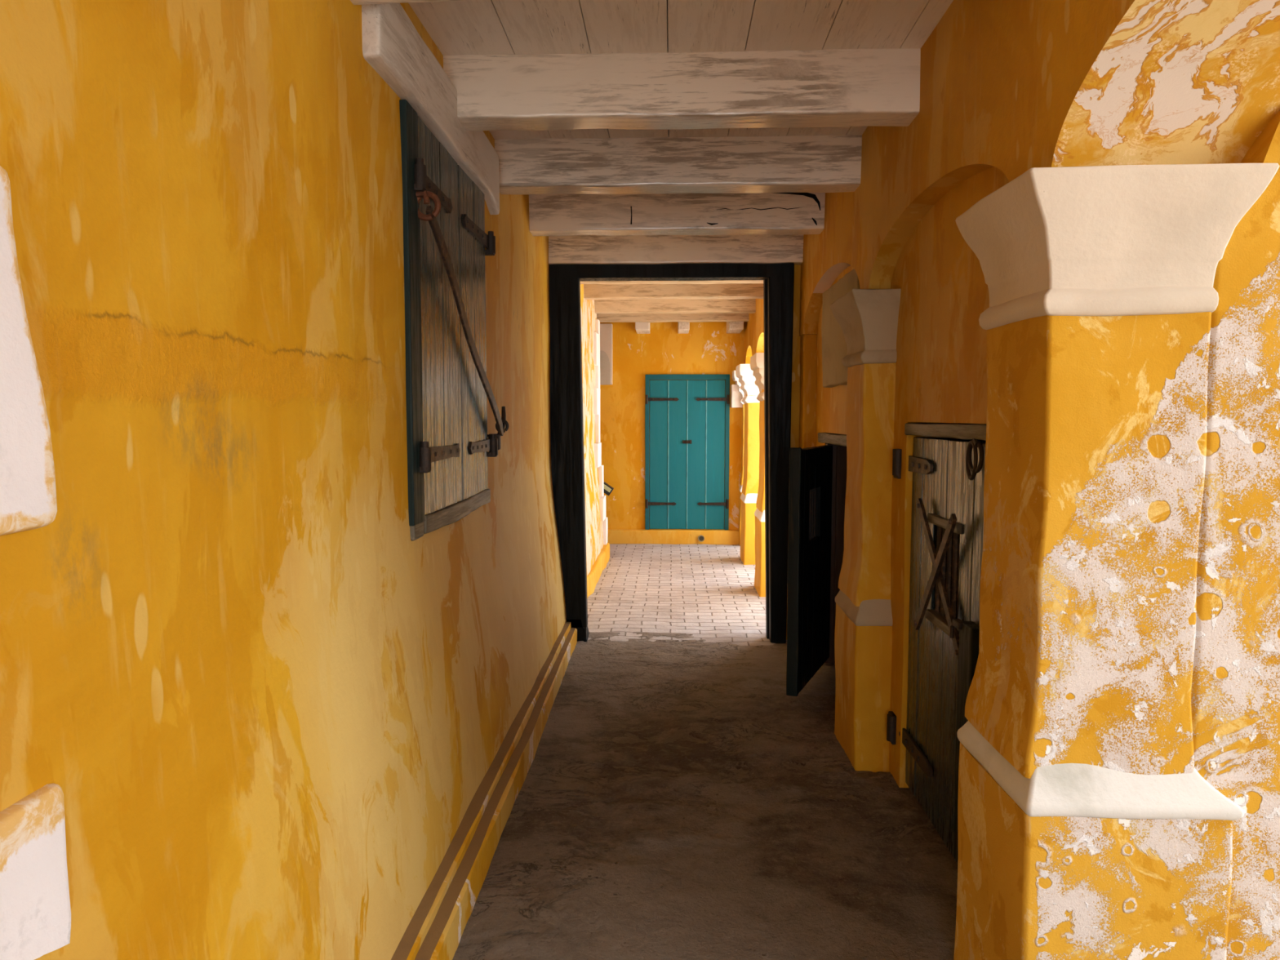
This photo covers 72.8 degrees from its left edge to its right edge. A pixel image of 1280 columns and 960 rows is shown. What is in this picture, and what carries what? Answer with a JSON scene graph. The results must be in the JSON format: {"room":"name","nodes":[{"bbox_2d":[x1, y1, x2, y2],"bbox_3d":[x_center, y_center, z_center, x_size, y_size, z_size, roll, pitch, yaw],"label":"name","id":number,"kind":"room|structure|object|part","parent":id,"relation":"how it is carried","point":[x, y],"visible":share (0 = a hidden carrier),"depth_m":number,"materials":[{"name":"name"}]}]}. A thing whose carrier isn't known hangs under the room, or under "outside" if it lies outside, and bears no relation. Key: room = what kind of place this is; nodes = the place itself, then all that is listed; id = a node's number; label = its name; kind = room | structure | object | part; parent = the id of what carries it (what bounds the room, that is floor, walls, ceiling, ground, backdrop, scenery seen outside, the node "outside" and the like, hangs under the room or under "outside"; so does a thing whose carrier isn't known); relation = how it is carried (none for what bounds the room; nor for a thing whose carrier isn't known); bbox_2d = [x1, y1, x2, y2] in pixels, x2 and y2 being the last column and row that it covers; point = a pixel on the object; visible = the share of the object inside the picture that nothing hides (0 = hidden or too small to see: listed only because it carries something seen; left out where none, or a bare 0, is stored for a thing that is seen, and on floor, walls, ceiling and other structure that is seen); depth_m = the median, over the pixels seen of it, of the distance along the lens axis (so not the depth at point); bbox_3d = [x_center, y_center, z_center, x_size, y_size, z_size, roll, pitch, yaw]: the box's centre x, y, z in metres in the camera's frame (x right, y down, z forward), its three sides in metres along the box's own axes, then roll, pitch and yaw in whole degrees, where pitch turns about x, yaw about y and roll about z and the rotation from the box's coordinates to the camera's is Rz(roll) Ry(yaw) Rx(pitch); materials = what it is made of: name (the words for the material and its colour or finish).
{"room":"covered passageway","nodes":[
{"label":"covered passageway","id":0,"kind":"room"},
{"bbox_2d":[0,0,603,959],"bbox_3d":[-1.010,-0.110,3.365,0.702,3.120,13.850,0,4,2],"label":"wall","id":1,"kind":"structure","parent":0,"point":[266,714],"depth_m":1.81,"materials":[{"name":"yellow paint"}]},
{"bbox_2d":[0,165,57,535],"bbox_3d":[-0.875,-0.125,0.522,0.079,0.490,1.402,0,4,2],"label":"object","id":2,"kind":"object","parent":1,"relation":"attached to","point":[28,491],"visible":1,"depth_m":1.15,"materials":[{"name":"white paint"}]},
{"bbox_2d":[361,3,499,214],"bbox_3d":[-0.775,-1.396,3.414,0.121,0.299,1.786,0,4,2],"label":"wooden beam","id":3,"kind":"structure","parent":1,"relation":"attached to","point":[392,45],"depth_m":2.98,"materials":[{"name":"white wood"}]},
{"bbox_2d":[399,99,497,541],"bbox_3d":[-0.758,-0.570,3.570,0.089,1.478,1.298,0,4,2],"label":"window shutter","id":4,"kind":"object","parent":1,"relation":"attached to","point":[448,444],"visible":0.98,"depth_m":3.34,"materials":[{"name":"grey wood"}]},
{"bbox_3d":[-0.796,-0.555,2.988,0.054,1.423,0.133,0,4,2],"label":"post","id":5,"kind":"part","parent":4,"relation":"part of","materials":[{"name":"wood"}]},
{"bbox_3d":[-0.794,0.173,3.045,0.048,0.069,0.126,0,4,2],"label":"rail","id":6,"kind":"part","parent":4,"relation":"part of","materials":[{"name":"grey wood"}]},
{"bbox_3d":[-0.770,0.121,3.678,0.057,0.086,1.129,0,4,2],"label":"rail","id":7,"kind":"part","parent":4,"relation":"part of","materials":[{"name":"wood"}]},
{"bbox_2d":[415,190,508,449],"bbox_3d":[-0.727,-0.577,3.677,0.122,0.946,1.326,0,4,2],"label":"bar","id":8,"kind":"object","parent":4,"relation":"attached to","point":[431,215],"visible":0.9,"depth_m":3.42,"materials":[{"name":"metal"}]},
{"bbox_2d":[391,622,577,959],"bbox_3d":[-0.723,1.512,1.553,0.186,0.195,10.020,0,4,2],"label":"baseboard","id":9,"kind":"structure","parent":1,"relation":"attached to","point":[435,931],"depth_m":3.31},
{"bbox_2d":[586,542,609,598],"bbox_3d":[-0.566,0.981,8.574,0.267,0.222,3.665,0,4,3],"label":"baseboard","id":10,"kind":"structure","parent":1,"relation":"attached to","point":[600,564],"depth_m":8.94,"materials":[{"name":"yellow paint"}]},
{"bbox_2d":[593,319,608,544],"bbox_3d":[-0.482,-0.542,10.039,0.179,2.614,0.477,0,4,2],"label":"pilaster","id":11,"kind":"object","parent":1,"relation":"attached to","point":[597,446],"visible":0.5,"depth_m":10.02,"materials":[{"name":"white paint"}]},
{"bbox_2d":[604,481,613,495],"bbox_3d":[-0.453,0.438,10.722,0.258,0.937,0.126,0,4,2],"label":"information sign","id":12,"kind":"object","parent":1,"relation":"attached to","point":[608,489],"visible":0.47,"depth_m":10.64,"materials":[{"name":"metal"}]},
{"bbox_2d":[600,321,743,529],"bbox_3d":[0.419,-0.856,11.647,5.200,3.420,0.309,0,4,2],"label":"wall","id":13,"kind":"structure","parent":0,"point":[707,348],"depth_m":11.49,"materials":[{"name":"paint"}]},
{"bbox_2d":[600,323,613,385],"bbox_3d":[-0.625,-1.656,11.447,0.529,0.802,0.147,0,4,2],"label":"block","id":14,"kind":"object","parent":13,"relation":"attached to","point":[606,329],"visible":0.41,"depth_m":11.38,"materials":[{"name":"white paint"}]},
{"bbox_2d":[607,528,739,544],"bbox_3d":[-0.422,0.760,11.630,3.533,0.206,0.150,0,4,2],"label":"baseboard","id":15,"kind":"structure","parent":13,"relation":"attached to","point":[614,535],"depth_m":11.53,"materials":[{"name":"yellow paint"}]},
{"bbox_2d":[644,373,729,529],"bbox_3d":[0.625,-0.365,11.523,1.116,2.063,0.116,0,4,2],"label":"double door","id":16,"kind":"structure","parent":13,"relation":"in","point":[690,420],"depth_m":11.50,"materials":[{"name":"teal paint"}]},
{"bbox_2d":[697,534,704,542],"bbox_3d":[0.811,0.773,11.528,0.090,0.090,0.078,0,4,2],"label":"drain pipe","id":17,"kind":"object","parent":13,"relation":"attached to","point":[700,538],"visible":1,"depth_m":11.49,"materials":[{"name":"metal"}]},
{"bbox_2d":[408,0,953,139],"bbox_3d":[-0.702,-1.853,4.022,4.700,0.301,15.440,0,4,2],"label":"ceiling","id":18,"kind":"structure","parent":0,"point":[460,27],"depth_m":3.13,"materials":[{"name":"white wood"}]},
{"bbox_2d":[350,0,457,4],"bbox_3d":[0.106,-1.463,2.291,2.017,0.262,0.179,0,4,5],"label":"ceiling beam","id":19,"kind":"structure","parent":18,"relation":"attached to","point":[353,2],"depth_m":2.44,"materials":[{"name":"white wood"}]},
{"bbox_2d":[635,322,649,333],"bbox_3d":[0.038,-2.076,11.171,0.178,0.338,0.607,0,4,2],"label":"joist","id":20,"kind":"object","parent":18,"relation":"attached to","point":[640,327],"visible":0.47,"depth_m":10.88,"materials":[{"name":"white wood"}]},
{"bbox_2d":[580,280,763,284],"bbox_3d":[0.299,-1.872,7.702,2.005,0.249,0.177,0,4,2],"label":"ceiling beam","id":21,"kind":"structure","parent":18,"relation":"attached to","point":[729,281],"depth_m":7.67,"materials":[{"name":"white wood"}]},
{"bbox_2d":[596,313,749,322],"bbox_3d":[0.410,-2.090,10.752,2.003,0.262,0.177,0,4,2],"label":"ceiling beam","id":22,"kind":"structure","parent":18,"relation":"attached to","point":[616,317],"depth_m":10.68,"materials":[{"name":"white wood"}]},
{"bbox_2d":[583,283,763,299],"bbox_3d":[0.337,-1.944,8.699,2.003,0.252,0.178,0,4,2],"label":"ceiling beam","id":23,"kind":"structure","parent":18,"relation":"attached to","point":[727,291],"depth_m":8.62,"materials":[{"name":"white wood"}]},
{"bbox_2d":[594,298,755,314],"bbox_3d":[0.379,-2.032,9.904,2.004,0.256,0.178,0,4,2],"label":"ceiling beam","id":24,"kind":"structure","parent":18,"relation":"attached to","point":[681,306],"depth_m":9.83,"materials":[{"name":"white wood"}]},
{"bbox_2d":[528,192,825,235],"bbox_3d":[0.223,-1.702,5.523,2.004,0.261,0.191,0,4,2],"label":"ceiling beam","id":25,"kind":"structure","parent":18,"relation":"attached to","point":[761,213],"depth_m":5.45,"materials":[{"name":"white wood"}]},
{"bbox_2d":[494,133,862,194],"bbox_3d":[0.185,-1.625,4.473,2.004,0.262,0.178,0,4,2],"label":"ceiling beam","id":26,"kind":"structure","parent":18,"relation":"attached to","point":[790,163],"depth_m":4.39,"materials":[{"name":"white wood"}]},
{"bbox_2d":[443,47,920,131],"bbox_3d":[0.148,-1.549,3.447,2.007,0.261,0.178,0,4,2],"label":"ceiling beam","id":27,"kind":"structure","parent":18,"relation":"attached to","point":[836,87],"depth_m":3.37,"materials":[{"name":"white wood"}]},
{"bbox_2d":[677,321,689,333],"bbox_3d":[0.560,-2.075,11.152,0.142,0.337,0.607,0,4,2],"label":"joist","id":28,"kind":"object","parent":18,"relation":"attached to","point":[682,327],"visible":0.49,"depth_m":10.86,"materials":[{"name":"white wood"}]},
{"bbox_2d":[726,321,743,333],"bbox_3d":[1.214,-2.073,11.129,0.182,0.338,0.607,0,4,2],"label":"joist","id":29,"kind":"object","parent":18,"relation":"attached to","point":[731,326],"visible":0.49,"depth_m":10.84,"materials":[{"name":"white wood"}]},
{"bbox_2d":[452,543,957,959],"bbox_3d":[-0.476,1.416,4.136,3.960,0.050,15.200,0,4,2],"label":"floor","id":30,"kind":"structure","parent":0,"point":[673,802],"depth_m":3.72,"materials":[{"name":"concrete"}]},
{"bbox_2d":[0,782,71,959],"bbox_3d":[-0.890,1.078,0.609,0.107,1.208,1.394,0,4,2],"label":"block","id":31,"kind":"object","parent":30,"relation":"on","point":[35,909],"visible":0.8,"depth_m":1.18,"materials":[{"name":"white paint"}]},
{"bbox_2d":[730,370,744,545],"bbox_3d":[1.513,-0.274,11.408,0.639,2.302,0.395,0,4,2],"label":"pillar","id":32,"kind":"structure","parent":30,"relation":"on","point":[737,394],"depth_m":11.31,"materials":[{"name":"yellow paint"}]},
{"bbox_2d":[735,364,759,564],"bbox_3d":[1.454,-0.175,10.076,0.661,2.301,0.606,0,4,2],"label":"pillar","id":33,"kind":"structure","parent":30,"relation":"on","point":[744,372],"depth_m":9.87,"materials":[{"name":"yellow paint"}]},
{"bbox_2d":[750,352,765,596],"bbox_3d":[1.401,-0.049,8.374,0.645,2.301,0.599,0,4,2],"label":"pillar","id":34,"kind":"structure","parent":30,"relation":"on","point":[757,361],"depth_m":8.22,"materials":[{"name":"yellow paint"}]},
{"bbox_2d":[830,288,901,772],"bbox_3d":[1.219,0.249,4.339,0.475,2.308,0.552,0,4,2],"label":"pillar","id":35,"kind":"structure","parent":30,"relation":"on","point":[867,318],"depth_m":4.14,"materials":[{"name":"yellow paint"}]},
{"bbox_2d":[953,163,1279,959],"bbox_3d":[1.210,0.395,2.372,0.587,2.305,0.550,0,4,2],"label":"pillar","id":36,"kind":"structure","parent":30,"relation":"on","point":[1089,828],"depth_m":2.16,"materials":[{"name":"yellow paint"}]},
{"bbox_2d":[786,264,817,639],"bbox_3d":[1.365,-0.324,6.528,0.546,3.127,0.448,0,4,2],"label":"wall pier","id":37,"kind":"object","parent":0,"point":[803,398],"visible":0.12,"depth_m":6.38,"materials":[{"name":"paint"}]},
{"bbox_2d":[549,262,794,643],"bbox_3d":[0.209,-0.183,6.561,1.838,2.833,0.221,0,4,2],"label":"door frame","id":38,"kind":"structure","parent":37,"relation":"attached to","point":[566,422],"depth_m":6.44,"materials":[{"name":"black wood"}]},
{"bbox_2d":[548,234,803,264],"bbox_3d":[0.257,-1.737,6.384,1.929,0.316,0.165,0,4,2],"label":"ceiling beam","id":39,"kind":"structure","parent":38,"relation":"on","point":[747,248],"depth_m":6.31,"materials":[{"name":"white wood"}]},
{"bbox_2d":[815,166,1008,787],"bbox_3d":[1.317,0.069,4.433,0.225,2.605,3.880,0,4,2],"label":"wall","id":40,"kind":"structure","parent":0,"point":[941,362],"depth_m":3.58,"materials":[{"name":"yellow paint"}]},
{"bbox_2d":[817,432,846,446],"bbox_3d":[1.297,-0.258,5.534,0.132,0.075,1.243,0,4,2],"label":"lintel","id":41,"kind":"object","parent":40,"relation":"attached to","point":[837,439],"visible":0.52,"depth_m":5.57,"materials":[{"name":"brown wood"}]},
{"bbox_2d":[824,443,846,662],"bbox_3d":[1.340,0.504,5.952,0.147,1.512,0.088,0,4,2],"label":"post","id":42,"kind":"object","parent":40,"relation":"attached to","point":[839,452],"visible":0.35,"depth_m":5.90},
{"bbox_2d":[786,445,832,696],"bbox_3d":[1.083,0.513,5.489,0.090,1.466,0.945,2,5,23],"label":"door","id":43,"kind":"structure","parent":42,"relation":"attached to","point":[811,468],"depth_m":5.28,"materials":[{"name":"black wood"}]},
{"bbox_2d":[821,269,860,387],"bbox_3d":[1.221,-0.875,5.161,0.108,0.625,1.067,0,4,2],"label":"plaster impost","id":44,"kind":"object","parent":40,"relation":"attached to","point":[834,348],"visible":0.51,"depth_m":5.26,"materials":[{"name":"paint"}]},
{"bbox_2d":[886,436,986,863],"bbox_3d":[1.183,0.623,3.406,0.113,1.596,1.339,0,4,2],"label":"door","id":45,"kind":"structure","parent":40,"relation":"in","point":[947,522],"depth_m":3.42,"materials":[{"name":"wood"}]},
{"bbox_3d":[1.199,0.568,3.416,0.047,0.041,0.380,0,4,2],"label":"opening trim","id":46,"kind":"part","parent":45,"relation":"part of","materials":[{"name":"brown wood"}]},
{"bbox_3d":[1.199,0.168,3.385,0.047,0.040,0.381,0,4,2],"label":"opening trim","id":47,"kind":"part","parent":45,"relation":"part of","materials":[{"name":"brown wood"}]},
{"bbox_3d":[1.166,-0.072,2.998,0.046,0.150,0.140,0,4,2],"label":"ring handle","id":48,"kind":"part","parent":45,"relation":"part of","materials":[{"name":"black metal"}]},
{"bbox_2d":[904,422,986,440],"bbox_3d":[1.198,-0.184,3.259,0.087,0.059,1.228,0,4,2],"label":"lintel","id":49,"kind":"object","parent":40,"relation":"attached to","point":[959,431],"visible":0.64,"depth_m":3.26,"materials":[{"name":"brown wood"}]},
{"bbox_2d":[743,0,1279,364],"bbox_3d":[1.338,-1.429,3.829,0.508,1.117,15.140,0,4,2],"label":"wall","id":50,"kind":"structure","parent":0,"point":[1014,87],"depth_m":2.19,"materials":[{"name":"yellow paint"}]},
{"bbox_2d":[1191,110,1279,959],"bbox_3d":[4.797,-1.898,4.082,6.715,6.620,4.438,0,4,2],"label":"wall","id":51,"kind":"structure","parent":0,"point":[1235,691],"depth_m":2.14,"materials":[{"name":"yellow paint"}]}
]}

